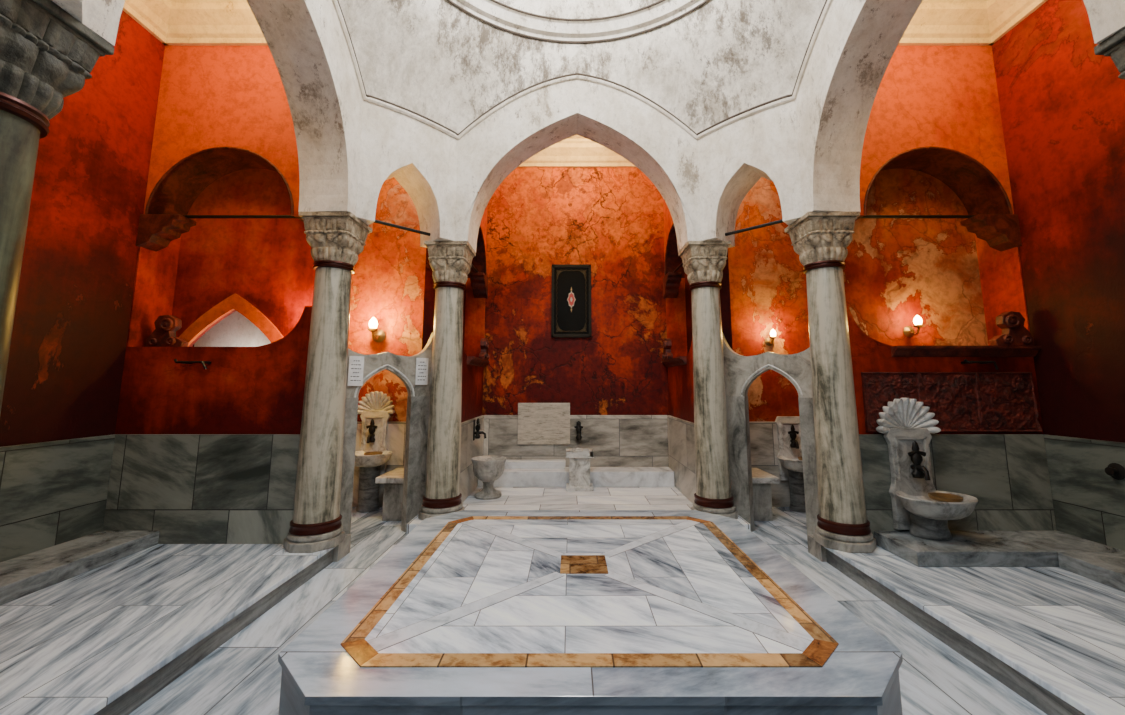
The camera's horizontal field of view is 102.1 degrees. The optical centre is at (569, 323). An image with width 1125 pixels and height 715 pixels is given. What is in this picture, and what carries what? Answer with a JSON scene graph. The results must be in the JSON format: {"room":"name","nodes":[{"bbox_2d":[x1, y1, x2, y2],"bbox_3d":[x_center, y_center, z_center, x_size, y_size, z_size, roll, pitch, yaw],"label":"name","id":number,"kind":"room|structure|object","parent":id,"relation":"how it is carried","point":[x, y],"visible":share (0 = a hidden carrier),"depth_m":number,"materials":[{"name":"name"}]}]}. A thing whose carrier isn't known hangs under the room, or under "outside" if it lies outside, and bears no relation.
{"room":"spa","nodes":[
{"label":"spa","id":0,"kind":"room"},
{"bbox_2d":[51,0,85,22],"bbox_3d":[-1.805,-2.477,1.546,1.345,2.380,0.430,-7,-10,43],"label":"wall","id":1,"kind":"structure","parent":0,"point":[76,8],"depth_m":1.79,"materials":[{"name":"white paint"}]},
{"bbox_2d":[0,10,193,446],"bbox_3d":[-3.980,-0.806,2.277,0.180,5.100,7.500,0,-8,0],"label":"wall","id":2,"kind":"structure","parent":0,"point":[64,373],"depth_m":3.65,"materials":[{"name":"red paint"}]},
{"bbox_2d":[0,434,116,561],"bbox_3d":[-3.875,1.010,1.066,0.030,0.880,5.580,0,-8,0],"label":"wall","id":3,"kind":"structure","parent":2,"relation":"attached to","point":[52,493],"depth_m":3.38,"materials":[{"name":"grey stone"}]},
{"bbox_2d":[122,0,171,45],"bbox_3d":[-3.770,-3.203,1.628,0.240,0.320,5.580,0,-8,0],"label":"trim","id":4,"kind":"structure","parent":2,"relation":"attached to","point":[153,15],"depth_m":4.14,"materials":[{"name":"beige paint"}]},
{"bbox_2d":[0,534,350,714],"bbox_3d":[-2.905,1.535,1.107,1.970,0.150,5.800,0,-8,0],"label":"floor","id":5,"kind":"structure","parent":0,"point":[75,645],"depth_m":2.55,"materials":[{"name":"stone"}]},
{"bbox_2d":[0,0,114,412],"bbox_3d":[-2.220,0.127,1.597,0.444,2.770,0.444,0,-8,0],"label":"marble column","id":6,"kind":"structure","parent":5,"relation":"on","point":[47,55],"depth_m":1.72,"materials":[{"name":"grey stone"}]},
{"bbox_2d":[0,531,159,604],"bbox_3d":[-3.618,1.396,1.047,0.475,0.110,5.445,0,-8,0],"label":"marble ledge","id":7,"kind":"object","parent":5,"relation":"on","point":[21,576],"visible":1,"depth_m":3.16,"materials":[{"name":"grey stone"}]},
{"bbox_2d":[283,211,371,552],"bbox_3d":[-2.100,0.438,3.926,0.444,2.770,0.444,0,-8,0],"label":"marble column","id":8,"kind":"structure","parent":5,"relation":"on","point":[336,239],"depth_m":3.81,"materials":[{"name":"white stone"}]},
{"bbox_2d":[115,46,311,433],"bbox_3d":[-3.080,-0.513,4.285,1.620,5.050,0.400,0,-8,0],"label":"wall","id":9,"kind":"structure","parent":0,"point":[210,96],"depth_m":4.22,"materials":[{"name":"red paint"}]},
{"bbox_2d":[136,214,196,250],"bbox_3d":[-3.710,-0.834,4.190,0.360,0.298,0.195,0,-8,0],"label":"trim","id":10,"kind":"structure","parent":9,"relation":"attached to","point":[155,231],"depth_m":4.11,"materials":[{"name":"orange paint"}]},
{"bbox_2d":[146,315,187,346],"bbox_3d":[-3.675,0.067,4.158,0.329,0.299,0.095,0,-8,0],"label":"scroll","id":11,"kind":"object","parent":9,"relation":"on","point":[166,326],"visible":0.98,"depth_m":4.13},
{"bbox_2d":[174,359,210,369],"bbox_3d":[-3.224,0.348,3.908,0.288,0.093,0.120,0,-8,0],"label":"iron bracket","id":12,"kind":"object","parent":9,"relation":"attached to","point":[203,363],"visible":1,"depth_m":3.85,"materials":[{"name":"black metal"}]},
{"bbox_2d":[103,434,299,543],"bbox_3d":[-3.070,1.377,3.816,1.580,0.880,0.030,0,-8,0],"label":"wall","id":13,"kind":"structure","parent":9,"relation":"attached to","point":[187,488],"depth_m":3.81,"materials":[{"name":"grey stone"}]},
{"bbox_2d":[163,0,267,45],"bbox_3d":[-3.105,-2.850,4.274,1.570,0.320,0.240,0,-8,0],"label":"ceiling","id":14,"kind":"structure","parent":9,"relation":"attached to","point":[191,22],"depth_m":4.29,"materials":[{"name":"beige paint"}]},
{"bbox_2d":[145,146,293,215],"bbox_3d":[-3.195,-1.319,4.189,1.354,0.665,0.028,0,-8,0],"label":"trim","id":15,"kind":"structure","parent":9,"relation":"attached to","point":[183,160],"depth_m":4.20,"materials":[{"name":"red paint"}]},
{"bbox_2d":[182,215,300,217],"bbox_3d":[-3.065,-0.992,4.208,1.590,0.032,0.032,0,-8,0],"label":"rod","id":16,"kind":"object","parent":9,"relation":"attached to","point":[187,216],"visible":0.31,"depth_m":4.20,"materials":[{"name":"black metal"}]},
{"bbox_2d":[82,0,362,215],"bbox_3d":[-2.160,-2.271,3.095,0.430,2.380,2.536,0,-8,3],"label":"arch","id":17,"kind":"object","parent":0,"point":[305,39],"depth_m":3.75,"materials":[{"name":"white paint"}]},
{"bbox_2d":[194,311,270,346],"bbox_3d":[-3.240,0.179,4.748,1.300,1.400,0.060,0,-8,0],"label":"wall niche","id":18,"kind":"object","parent":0,"point":[235,330],"visible":0.19,"depth_m":4.72,"materials":[{"name":"paint"}]},
{"bbox_2d":[172,168,314,346],"bbox_3d":[-3.080,-0.436,4.485,1.620,2.550,0.085,0,-8,0],"label":"wall","id":19,"kind":"structure","parent":0,"point":[267,262],"depth_m":4.50,"materials":[{"name":"red paint"}]},
{"bbox_2d":[352,422,405,506],"bbox_3d":[-2.705,1.696,5.529,2.370,1.000,0.030,0,-8,0],"label":"wall","id":20,"kind":"structure","parent":0,"point":[396,431],"depth_m":5.54,"materials":[{"name":"grey stone"}]},
{"bbox_2d":[348,177,425,421],"bbox_3d":[-2.695,-0.322,5.904,2.390,5.100,0.180,0,-8,0],"label":"wall","id":21,"kind":"structure","parent":0,"point":[388,280],"depth_m":5.83,"materials":[{"name":"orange paint"}]},
{"bbox_2d":[368,317,384,341],"bbox_3d":[-2.410,0.070,5.633,0.165,0.296,0.255,0,-8,0],"label":"wall lamp","id":22,"kind":"object","parent":21,"relation":"attached to","point":[377,335],"visible":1,"depth_m":5.58,"materials":[{"name":"gold glass"}]},
{"bbox_2d":[356,100,457,247],"bbox_3d":[-1.689,-2.061,4.665,1.317,2.380,0.430,7,-11,-44],"label":"wall","id":23,"kind":"structure","parent":0,"point":[422,158],"depth_m":4.51,"materials":[{"name":"white paint"}]},
{"bbox_2d":[374,219,429,235],"bbox_3d":[-1.690,-0.961,4.517,0.642,0.034,0.034,7,-11,-44],"label":"rod","id":24,"kind":"object","parent":23,"relation":"attached to","point":[376,221],"visible":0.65,"depth_m":4.51,"materials":[{"name":"black metal"}]},
{"bbox_2d":[422,248,465,349],"bbox_3d":[-1.570,-0.257,5.825,0.140,2.550,1.420,0,-8,0],"label":"wall","id":25,"kind":"structure","parent":0,"point":[429,291],"depth_m":5.11,"materials":[{"name":"red paint"}]},
{"bbox_2d":[460,415,483,502],"bbox_3d":[-1.205,1.611,5.571,0.030,0.880,1.370,0,-8,0],"label":"wall","id":26,"kind":"structure","parent":0,"point":[470,448],"depth_m":5.33,"materials":[{"name":"grey stone"}]},
{"bbox_2d":[473,418,485,440],"bbox_3d":[-1.120,1.301,5.633,0.154,0.271,0.116,4,-9,-29],"label":"faucet","id":27,"kind":"object","parent":26,"relation":"attached to","point":[476,434],"visible":1,"depth_m":5.61,"materials":[{"name":"black metal"}]},
{"bbox_2d":[461,204,487,422],"bbox_3d":[-1.360,-0.306,5.832,0.280,5.050,1.420,0,-8,0],"label":"wall","id":28,"kind":"structure","parent":0,"point":[472,376],"depth_m":6.45,"materials":[{"name":"red paint"}]},
{"bbox_2d":[467,356,488,367],"bbox_3d":[-1.180,0.499,5.906,0.080,0.093,1.060,0,-8,0],"label":"trim","id":29,"kind":"structure","parent":28,"relation":"attached to","point":[471,360],"depth_m":5.72,"materials":[{"name":"red stone"}]},
{"bbox_2d":[479,338,489,359],"bbox_3d":[-1.170,0.345,6.245,0.095,0.299,0.329,0,-8,0],"label":"scroll","id":30,"kind":"object","parent":29,"relation":"on","point":[484,344],"visible":0.99,"depth_m":6.19},
{"bbox_2d":[469,272,487,297],"bbox_3d":[-1.282,-0.540,6.398,0.195,0.298,0.360,0,-8,0],"label":"trim","id":31,"kind":"structure","parent":28,"relation":"attached to","point":[479,280],"depth_m":6.37,"materials":[{"name":"red paint"}]},
{"bbox_2d":[479,226,486,275],"bbox_3d":[-1.218,-1.042,6.016,0.024,0.598,1.218,0,-8,0],"label":"trim","id":32,"kind":"structure","parent":28,"relation":"attached to","point":[480,229],"depth_m":6.46,"materials":[{"name":"red paint"}]},
{"bbox_2d":[482,167,668,457],"bbox_3d":[0.080,-0.224,6.638,3.500,5.100,0.200,0,-8,0],"label":"wall","id":33,"kind":"structure","parent":0,"point":[609,219],"depth_m":6.58,"materials":[{"name":"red paint"}]},
{"bbox_2d":[551,264,591,337],"bbox_3d":[0.020,-0.334,6.529,0.570,1.060,0.045,0,-8,0],"label":"wall plaque","id":34,"kind":"object","parent":33,"relation":"attached to","point":[571,283],"visible":1,"depth_m":6.52,"materials":[{"name":"paint"}]},
{"bbox_2d":[483,415,668,466],"bbox_3d":[0.080,1.704,6.265,2.540,0.880,0.030,0,-8,0],"label":"wall","id":35,"kind":"structure","parent":33,"relation":"attached to","point":[615,440],"depth_m":6.26,"materials":[{"name":"grey stone"}]},
{"bbox_2d":[517,403,569,443],"bbox_3d":[-0.360,1.373,6.281,0.720,0.560,0.025,0,-8,0],"label":"wall panel","id":36,"kind":"object","parent":35,"relation":"attached to","point":[538,423],"visible":1,"depth_m":6.27,"materials":[{"name":"white stone"}]},
{"bbox_2d":[574,421,582,439],"bbox_3d":[0.126,1.459,6.212,0.116,0.271,0.154,4,-9,-29],"label":"faucet","id":37,"kind":"object","parent":35,"relation":"attached to","point":[578,427],"visible":1,"depth_m":6.22,"materials":[{"name":"black metal"}]},
{"bbox_2d":[518,139,635,166],"bbox_3d":[0.080,-2.523,6.723,2.600,0.320,0.240,0,-8,0],"label":"trim","id":38,"kind":"structure","parent":33,"relation":"attached to","point":[567,152],"depth_m":6.74,"materials":[{"name":"beige paint"}]},
{"bbox_2d":[567,135,586,138],"bbox_3d":[0.080,-2.801,6.225,3.000,0.100,1.700,0,-8,0],"label":"ceiling","id":39,"kind":"structure","parent":0,"point":[575,136],"depth_m":6.59,"materials":[{"name":"beige paint"}]},
{"bbox_2d":[454,80,700,252],"bbox_3d":[0.080,-2.008,5.060,2.895,2.380,0.430,0,-8,0],"label":"arch","id":40,"kind":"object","parent":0,"point":[611,118],"depth_m":4.87,"materials":[{"name":"white paint"}]},
{"bbox_2d":[406,486,749,535],"bbox_3d":[0.080,2.087,5.245,3.240,0.150,1.950,0,-8,0],"label":"floor","id":41,"kind":"structure","parent":0,"point":[512,498],"depth_m":5.15,"materials":[{"name":"stone"}]},
{"bbox_2d":[418,241,475,519],"bbox_3d":[-1.280,0.544,4.720,0.444,2.770,0.444,0,-8,0],"label":"marble column","id":42,"kind":"structure","parent":41,"relation":"on","point":[450,262],"depth_m":4.60,"materials":[{"name":"white stone"}]},
{"bbox_2d":[471,455,505,499],"bbox_3d":[-0.960,1.804,5.358,0.410,0.440,0.410,0,-8,0],"label":"basin","id":43,"kind":"object","parent":41,"relation":"on","point":[488,468],"visible":1,"depth_m":5.25,"materials":[{"name":"grey stone"}]},
{"bbox_2d":[478,467,674,486],"bbox_3d":[0.080,2.019,6.023,2.530,0.190,0.355,0,-8,0],"label":"bench","id":44,"kind":"object","parent":41,"relation":"on","point":[599,476],"visible":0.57,"depth_m":5.85,"materials":[{"name":"white stone"}]},
{"bbox_2d":[505,460,565,468],"bbox_3d":[-0.465,1.886,6.119,0.810,0.100,0.150,0,-8,0],"label":"bench","id":45,"kind":"object","parent":44,"relation":"on","point":[509,464],"visible":0.89,"depth_m":6.05,"materials":[{"name":"white stone"}]},
{"bbox_2d":[566,448,593,490],"bbox_3d":[0.120,1.826,5.744,0.352,0.500,0.242,0,-8,0],"label":"basin","id":46,"kind":"object","parent":41,"relation":"on","point":[579,458],"visible":1,"depth_m":5.66,"materials":[{"name":"white stone"}]},
{"bbox_2d":[678,241,737,518],"bbox_3d":[1.440,0.544,4.720,0.444,2.770,0.444,0,-8,0],"label":"marble column","id":47,"kind":"structure","parent":41,"relation":"on","point":[704,262],"depth_m":4.60,"materials":[{"name":"white stone"}]},
{"bbox_2d":[446,0,710,43],"bbox_3d":[0.080,-3.967,3.329,3.560,1.375,3.560,0,-8,0],"label":"ceiling","id":48,"kind":"structure","parent":0,"point":[667,10],"depth_m":4.81,"materials":[{"name":"paint"}]},
{"bbox_2d":[490,0,664,20],"bbox_3d":[0.080,-3.459,3.261,3.244,0.021,3.244,0,-8,0],"label":"trim","id":49,"kind":"structure","parent":48,"relation":"attached to","point":[495,1],"depth_m":4.78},
{"bbox_2d":[339,0,825,132],"bbox_3d":[0.147,-2.755,3.167,4.294,1.100,3.520,0,-8,0],"label":"wall","id":50,"kind":"structure","parent":0,"point":[432,59],"depth_m":4.54,"materials":[{"name":"paint"}]},
{"bbox_2d":[447,0,709,43],"bbox_3d":[0.080,-3.293,3.239,3.474,0.021,3.474,0,-8,0],"label":"trim","id":51,"kind":"structure","parent":50,"relation":"attached to","point":[449,1],"depth_m":4.78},
{"bbox_2d":[332,0,832,139],"bbox_3d":[0.147,-2.557,3.141,4.337,0.752,3.565,0,-8,0],"label":"trim","id":52,"kind":"structure","parent":50,"relation":"attached to","point":[335,2],"depth_m":4.53,"materials":[{"name":"white paint"}]},
{"bbox_2d":[128,507,1047,714],"bbox_3d":[0.080,1.759,1.843,8.200,0.100,7.320,0,-8,0],"label":"floor","id":53,"kind":"structure","parent":0,"point":[242,676],"depth_m":2.50,"materials":[{"name":"stone"}]},
{"bbox_2d":[354,391,394,511],"bbox_3d":[-2.351,1.480,5.335,0.528,1.366,0.408,0,-8,0],"label":"fountain","id":54,"kind":"object","parent":53,"relation":"on","point":[375,409],"visible":0.94,"depth_m":5.46,"materials":[{"name":"white stone"}]},
{"bbox_2d":[366,419,377,442],"bbox_3d":[-2.380,1.278,5.446,0.126,0.279,0.133,7,-10,-42],"label":"faucet","id":55,"kind":"object","parent":54,"relation":"on","point":[371,424],"depth_m":5.47,"materials":[{"name":"black metal"}]},
{"bbox_2d":[364,451,382,454],"bbox_3d":[-2.293,1.517,5.306,0.204,0.034,0.204,0,-8,0],"label":"metal bowl","id":56,"kind":"object","parent":54,"relation":"on","point":[373,452],"depth_m":5.34,"materials":[{"name":"gold metal"}]},
{"bbox_2d":[354,451,392,466],"bbox_3d":[-2.351,1.582,5.317,0.528,0.151,0.399,0,-8,0],"label":"basin","id":57,"kind":"object","parent":54,"relation":"in","point":[362,458],"depth_m":5.20,"materials":[{"name":"white stone"}]},
{"bbox_2d":[340,332,432,533],"bbox_3d":[-1.855,1.043,4.489,1.011,2.020,0.094,7,-11,-44],"label":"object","id":58,"kind":"structure","parent":53,"relation":"on","point":[403,367],"depth_m":4.61,"materials":[{"name":"grey stone"}]},
{"bbox_2d":[348,356,363,385],"bbox_3d":[-2.030,0.445,4.316,0.135,0.280,0.005,7,-11,-44],"label":"paper notice","id":59,"kind":"object","parent":58,"relation":"attached to","point":[356,363],"visible":1,"depth_m":4.32,"materials":[{"name":"white paper"}]},
{"bbox_2d":[415,358,428,384],"bbox_3d":[-1.554,0.496,4.777,0.135,0.280,0.005,7,-11,-44],"label":"paper notice","id":60,"kind":"object","parent":58,"relation":"attached to","point":[421,363],"visible":1,"depth_m":4.78,"materials":[{"name":"white paper"}]},
{"bbox_2d":[375,468,403,520],"bbox_3d":[-1.820,1.918,5.152,0.540,0.460,0.600,0,-8,0],"label":"bench","id":61,"kind":"object","parent":53,"relation":"on","point":[392,480],"visible":0.46,"depth_m":4.91,"materials":[{"name":"white stone"}]},
{"bbox_2d":[278,510,902,714],"bbox_3d":[0.080,1.614,2.670,2.460,0.406,2.320,0,-8,0],"label":"slab","id":62,"kind":"object","parent":53,"relation":"on","point":[472,612],"visible":1,"depth_m":1.96,"materials":[{"name":"white stone"}]},
{"bbox_2d":[752,468,779,520],"bbox_3d":[1.980,1.918,5.152,0.540,0.460,0.600,0,-8,0],"label":"bench","id":63,"kind":"object","parent":53,"relation":"on","point":[762,480],"visible":0.48,"depth_m":4.91,"materials":[{"name":"white stone"}]},
{"bbox_2d":[775,416,805,511],"bbox_3d":[2.708,1.634,5.319,0.518,1.064,0.400,0,-8,0],"label":"fountain","id":64,"kind":"object","parent":53,"relation":"on","point":[789,456],"visible":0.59,"depth_m":5.45,"materials":[{"name":"white stone"}]},
{"bbox_2d":[778,456,802,471],"bbox_3d":[2.708,1.640,5.314,0.518,0.148,0.391,0,-8,0],"label":"basin","id":65,"kind":"object","parent":64,"relation":"in","point":[786,463],"depth_m":5.26,"materials":[{"name":"white stone"}]},
{"bbox_2d":[788,424,798,448],"bbox_3d":[2.680,1.343,5.440,0.123,0.273,0.130,-7,-10,42],"label":"faucet","id":66,"kind":"object","parent":64,"relation":"on","point":[793,429],"depth_m":5.46,"materials":[{"name":"black metal"}]},
{"bbox_2d":[663,199,693,422],"bbox_3d":[1.520,-0.306,5.832,0.280,5.050,1.420,0,-8,0],"label":"wall","id":67,"kind":"structure","parent":0,"point":[680,378],"depth_m":6.44,"materials":[{"name":"red paint"}]},
{"bbox_2d":[664,223,673,274],"bbox_3d":[1.378,-1.042,6.016,0.024,0.598,1.218,0,-8,0],"label":"trim","id":68,"kind":"structure","parent":67,"relation":"attached to","point":[672,226],"depth_m":6.44,"materials":[{"name":"red paint"}]},
{"bbox_2d":[663,272,681,297],"bbox_3d":[1.442,-0.540,6.398,0.195,0.298,0.360,0,-8,0],"label":"trim","id":69,"kind":"structure","parent":67,"relation":"attached to","point":[671,281],"depth_m":6.37,"materials":[{"name":"red paint"}]},
{"bbox_2d":[662,356,686,366],"bbox_3d":[1.340,0.499,5.906,0.080,0.093,1.060,0,-8,0],"label":"trim","id":70,"kind":"structure","parent":67,"relation":"attached to","point":[681,360],"depth_m":5.71,"materials":[{"name":"red stone"}]},
{"bbox_2d":[662,338,672,360],"bbox_3d":[1.330,0.345,6.245,0.095,0.299,0.329,0,-8,0],"label":"scroll","id":71,"kind":"object","parent":70,"relation":"on","point":[667,354],"visible":0.98,"depth_m":6.19},
{"bbox_2d":[667,415,695,503],"bbox_3d":[1.365,1.611,5.571,0.030,0.880,1.370,0,-8,0],"label":"wall","id":72,"kind":"structure","parent":0,"point":[681,433],"depth_m":5.46,"materials":[{"name":"grey stone"}]},
{"bbox_2d":[685,251,732,353],"bbox_3d":[1.730,-0.257,5.825,0.140,2.550,1.420,0,-8,0],"label":"wall","id":73,"kind":"structure","parent":0,"point":[725,290],"depth_m":5.13,"materials":[{"name":"red paint"}]},
{"bbox_2d":[697,100,802,247],"bbox_3d":[1.846,-2.061,4.667,1.310,2.380,0.430,-7,-11,44],"label":"wall","id":74,"kind":"structure","parent":0,"point":[732,158],"depth_m":4.50,"materials":[{"name":"white paint"}]},
{"bbox_2d":[725,219,782,235],"bbox_3d":[1.850,-0.961,4.517,0.642,0.034,0.034,-7,-11,44],"label":"rod","id":75,"kind":"object","parent":74,"relation":"attached to","point":[781,220],"visible":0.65,"depth_m":4.51,"materials":[{"name":"black metal"}]},
{"bbox_2d":[728,177,809,421],"bbox_3d":[2.855,-0.322,5.904,2.390,5.100,0.180,0,-8,0],"label":"wall","id":76,"kind":"structure","parent":0,"point":[767,279],"depth_m":5.82,"materials":[{"name":"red paint"}]},
{"bbox_2d":[765,329,776,345],"bbox_3d":[2.510,0.167,5.663,0.110,0.197,0.170,0,-8,0],"label":"wall lamp","id":77,"kind":"object","parent":76,"relation":"attached to","point":[769,341],"visible":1,"depth_m":5.64,"materials":[{"name":"gold glass"}]},
{"bbox_2d":[749,422,789,506],"bbox_3d":[2.865,1.696,5.529,2.370,1.000,0.030,0,-8,0],"label":"wall","id":78,"kind":"structure","parent":0,"point":[764,445],"depth_m":5.53,"materials":[{"name":"grey stone"}]},
{"bbox_2d":[843,168,987,345],"bbox_3d":[3.240,-0.427,4.546,1.620,2.550,0.140,0,-8,0],"label":"wall","id":79,"kind":"structure","parent":0,"point":[897,270],"depth_m":4.49,"materials":[{"name":"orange paint"}]},
{"bbox_2d":[903,315,922,336],"bbox_3d":[3.280,0.019,4.330,0.110,0.197,0.170,0,-8,0],"label":"wall lamp","id":80,"kind":"object","parent":79,"relation":"attached to","point":[909,331],"visible":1,"depth_m":4.30,"materials":[{"name":"gold glass"}]},
{"bbox_2d":[846,46,1043,433],"bbox_3d":[3.240,-0.513,4.285,1.620,5.050,0.400,0,-8,0],"label":"wall","id":81,"kind":"structure","parent":0,"point":[927,96],"depth_m":4.27,"materials":[{"name":"red paint"}]},
{"bbox_2d":[722,332,818,533],"bbox_3d":[2.015,1.043,4.489,1.011,2.020,0.094,-7,-11,44],"label":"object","id":82,"kind":"structure","parent":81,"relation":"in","point":[740,371],"depth_m":4.59,"materials":[{"name":"grey stone"}]},
{"bbox_2d":[857,215,974,217],"bbox_3d":[3.225,-0.992,4.208,1.590,0.032,0.032,0,-8,0],"label":"rod","id":83,"kind":"object","parent":81,"relation":"attached to","point":[866,216],"visible":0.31,"depth_m":4.20,"materials":[{"name":"black metal"}]},
{"bbox_2d":[864,146,1012,215],"bbox_3d":[3.355,-1.319,4.189,1.354,0.665,0.028,0,-8,0],"label":"trim","id":84,"kind":"structure","parent":81,"relation":"attached to","point":[966,156],"depth_m":4.20,"materials":[{"name":"paint"}]},
{"bbox_2d":[898,0,993,45],"bbox_3d":[3.265,-2.850,4.274,1.570,0.320,0.240,0,-8,0],"label":"trim","id":85,"kind":"structure","parent":81,"relation":"attached to","point":[935,22],"depth_m":4.29,"materials":[{"name":"beige paint"}]},
{"bbox_2d":[861,372,1042,431],"bbox_3d":[3.270,0.667,3.905,1.480,0.510,0.037,0,-8,0],"label":"carved relief panel","id":86,"kind":"object","parent":81,"relation":"attached to","point":[960,401],"visible":0.85,"depth_m":3.92,"materials":[{"name":"red paint"}]},
{"bbox_2d":[859,434,1056,537],"bbox_3d":[3.230,1.377,3.816,1.580,0.880,0.030,0,-8,0],"label":"wall","id":87,"kind":"structure","parent":81,"relation":"attached to","point":[1008,474],"depth_m":3.81,"materials":[{"name":"grey stone"}]},
{"bbox_2d":[891,346,1041,356],"bbox_3d":[3.430,0.237,3.943,1.240,0.093,0.080,0,-8,0],"label":"trim","id":88,"kind":"structure","parent":81,"relation":"attached to","point":[896,351],"depth_m":3.94,"materials":[{"name":"red stone"}]},
{"bbox_2d":[989,311,1033,345],"bbox_3d":[3.836,0.040,3.960,0.329,0.299,0.095,0,-8,0],"label":"scroll","id":89,"kind":"object","parent":88,"relation":"on","point":[1014,333],"visible":1,"depth_m":3.93},
{"bbox_2d":[961,359,998,369],"bbox_3d":[3.496,0.348,3.908,0.288,0.093,0.120,0,-8,0],"label":"iron bracket","id":90,"kind":"object","parent":81,"relation":"attached to","point":[965,361],"visible":1,"depth_m":3.85,"materials":[{"name":"black metal"}]},
{"bbox_2d":[960,214,1021,251],"bbox_3d":[3.870,-0.834,4.190,0.360,0.298,0.195,0,-8,0],"label":"corbel","id":91,"kind":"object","parent":81,"relation":"attached to","point":[1001,232],"depth_m":4.11,"materials":[{"name":"orange paint"}]},
{"bbox_2d":[795,0,1124,214],"bbox_3d":[2.392,-2.272,3.086,0.430,2.380,2.551,1,-8,-6],"label":"arch","id":92,"kind":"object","parent":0,"point":[855,45],"depth_m":3.75,"materials":[{"name":"white paint"}]},
{"bbox_2d":[807,534,1124,714],"bbox_3d":[3.065,1.535,1.107,1.970,0.150,5.800,0,-8,0],"label":"floor","id":93,"kind":"structure","parent":0,"point":[1063,630],"depth_m":2.57,"materials":[{"name":"stone"}]},
{"bbox_2d":[784,211,876,552],"bbox_3d":[2.260,0.438,3.926,0.444,2.770,0.444,0,-8,0],"label":"marble column","id":94,"kind":"structure","parent":93,"relation":"on","point":[820,239],"depth_m":3.81,"materials":[{"name":"white stone"}]},
{"bbox_2d":[874,531,1124,566],"bbox_3d":[3.257,1.724,3.510,1.515,0.110,0.475,0,-8,0],"label":"marble ledge","id":95,"kind":"object","parent":93,"relation":"on","point":[965,548],"visible":0.87,"depth_m":3.36,"materials":[{"name":"grey stone"}]},
{"bbox_2d":[876,398,977,540],"bbox_3d":[2.871,1.135,3.610,0.561,1.077,0.433,0,-8,0],"label":"fountain","id":96,"kind":"object","parent":95,"relation":"on","point":[906,425],"visible":1,"depth_m":3.75,"materials":[{"name":"grey stone"}]},
{"bbox_2d":[908,441,929,479],"bbox_3d":[2.840,1.106,3.703,0.134,0.296,0.141,7,-10,-42],"label":"faucet","id":97,"kind":"object","parent":96,"relation":"on","point":[917,470],"depth_m":3.72,"materials":[{"name":"black metal"}]},
{"bbox_2d":[895,490,977,519],"bbox_3d":[2.871,1.429,3.566,0.561,0.161,0.424,0,-8,0],"label":"basin","id":98,"kind":"object","parent":96,"relation":"in","point":[920,504],"depth_m":3.49,"materials":[{"name":"grey stone"}]},
{"bbox_2d":[928,492,962,501],"bbox_3d":[2.933,1.360,3.554,0.216,0.036,0.216,0,-8,0],"label":"metal bowl","id":99,"kind":"object","parent":96,"relation":"on","point":[942,497],"depth_m":3.56,"materials":[{"name":"gold metal"}]},
{"bbox_2d":[1058,552,1124,591],"bbox_3d":[3.757,1.364,0.807,0.515,0.110,4.960,0,-8,0],"label":"marble ledge","id":100,"kind":"object","parent":93,"relation":"on","point":[1106,568],"visible":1,"depth_m":3.09,"materials":[{"name":"grey stone"}]},
{"bbox_2d":[1094,28,1124,78],"bbox_3d":[2.520,0.127,1.597,0.444,2.770,0.444,0,-8,0],"label":"marble column","id":101,"kind":"structure","parent":93,"relation":"on","point":[1114,46],"depth_m":1.93,"materials":[{"name":"grey stone"}]},
{"bbox_2d":[992,0,1124,442],"bbox_3d":[4.140,-0.806,2.277,0.180,5.100,7.500,0,-8,0],"label":"wall","id":102,"kind":"structure","parent":0,"point":[1062,103],"depth_m":3.70,"materials":[{"name":"red paint"}]},
{"bbox_2d":[986,0,1047,45],"bbox_3d":[3.930,-3.203,1.628,0.240,0.320,5.580,0,-8,0],"label":"trim","id":103,"kind":"structure","parent":102,"relation":"attached to","point":[1003,15],"depth_m":4.13,"materials":[{"name":"beige paint"}]},
{"bbox_2d":[1042,434,1124,550],"bbox_3d":[4.035,1.010,1.066,0.030,0.880,5.580,0,-8,0],"label":"wall","id":104,"kind":"structure","parent":102,"relation":"attached to","point":[1088,503],"depth_m":3.53,"materials":[{"name":"grey stone"}]},
{"bbox_2d":[1105,463,1124,479],"bbox_3d":[3.985,1.081,3.336,0.070,0.120,0.120,0,-8,0],"label":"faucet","id":105,"kind":"object","parent":104,"relation":"attached to","point":[1116,471],"visible":1,"depth_m":3.32,"materials":[{"name":"black metal"}]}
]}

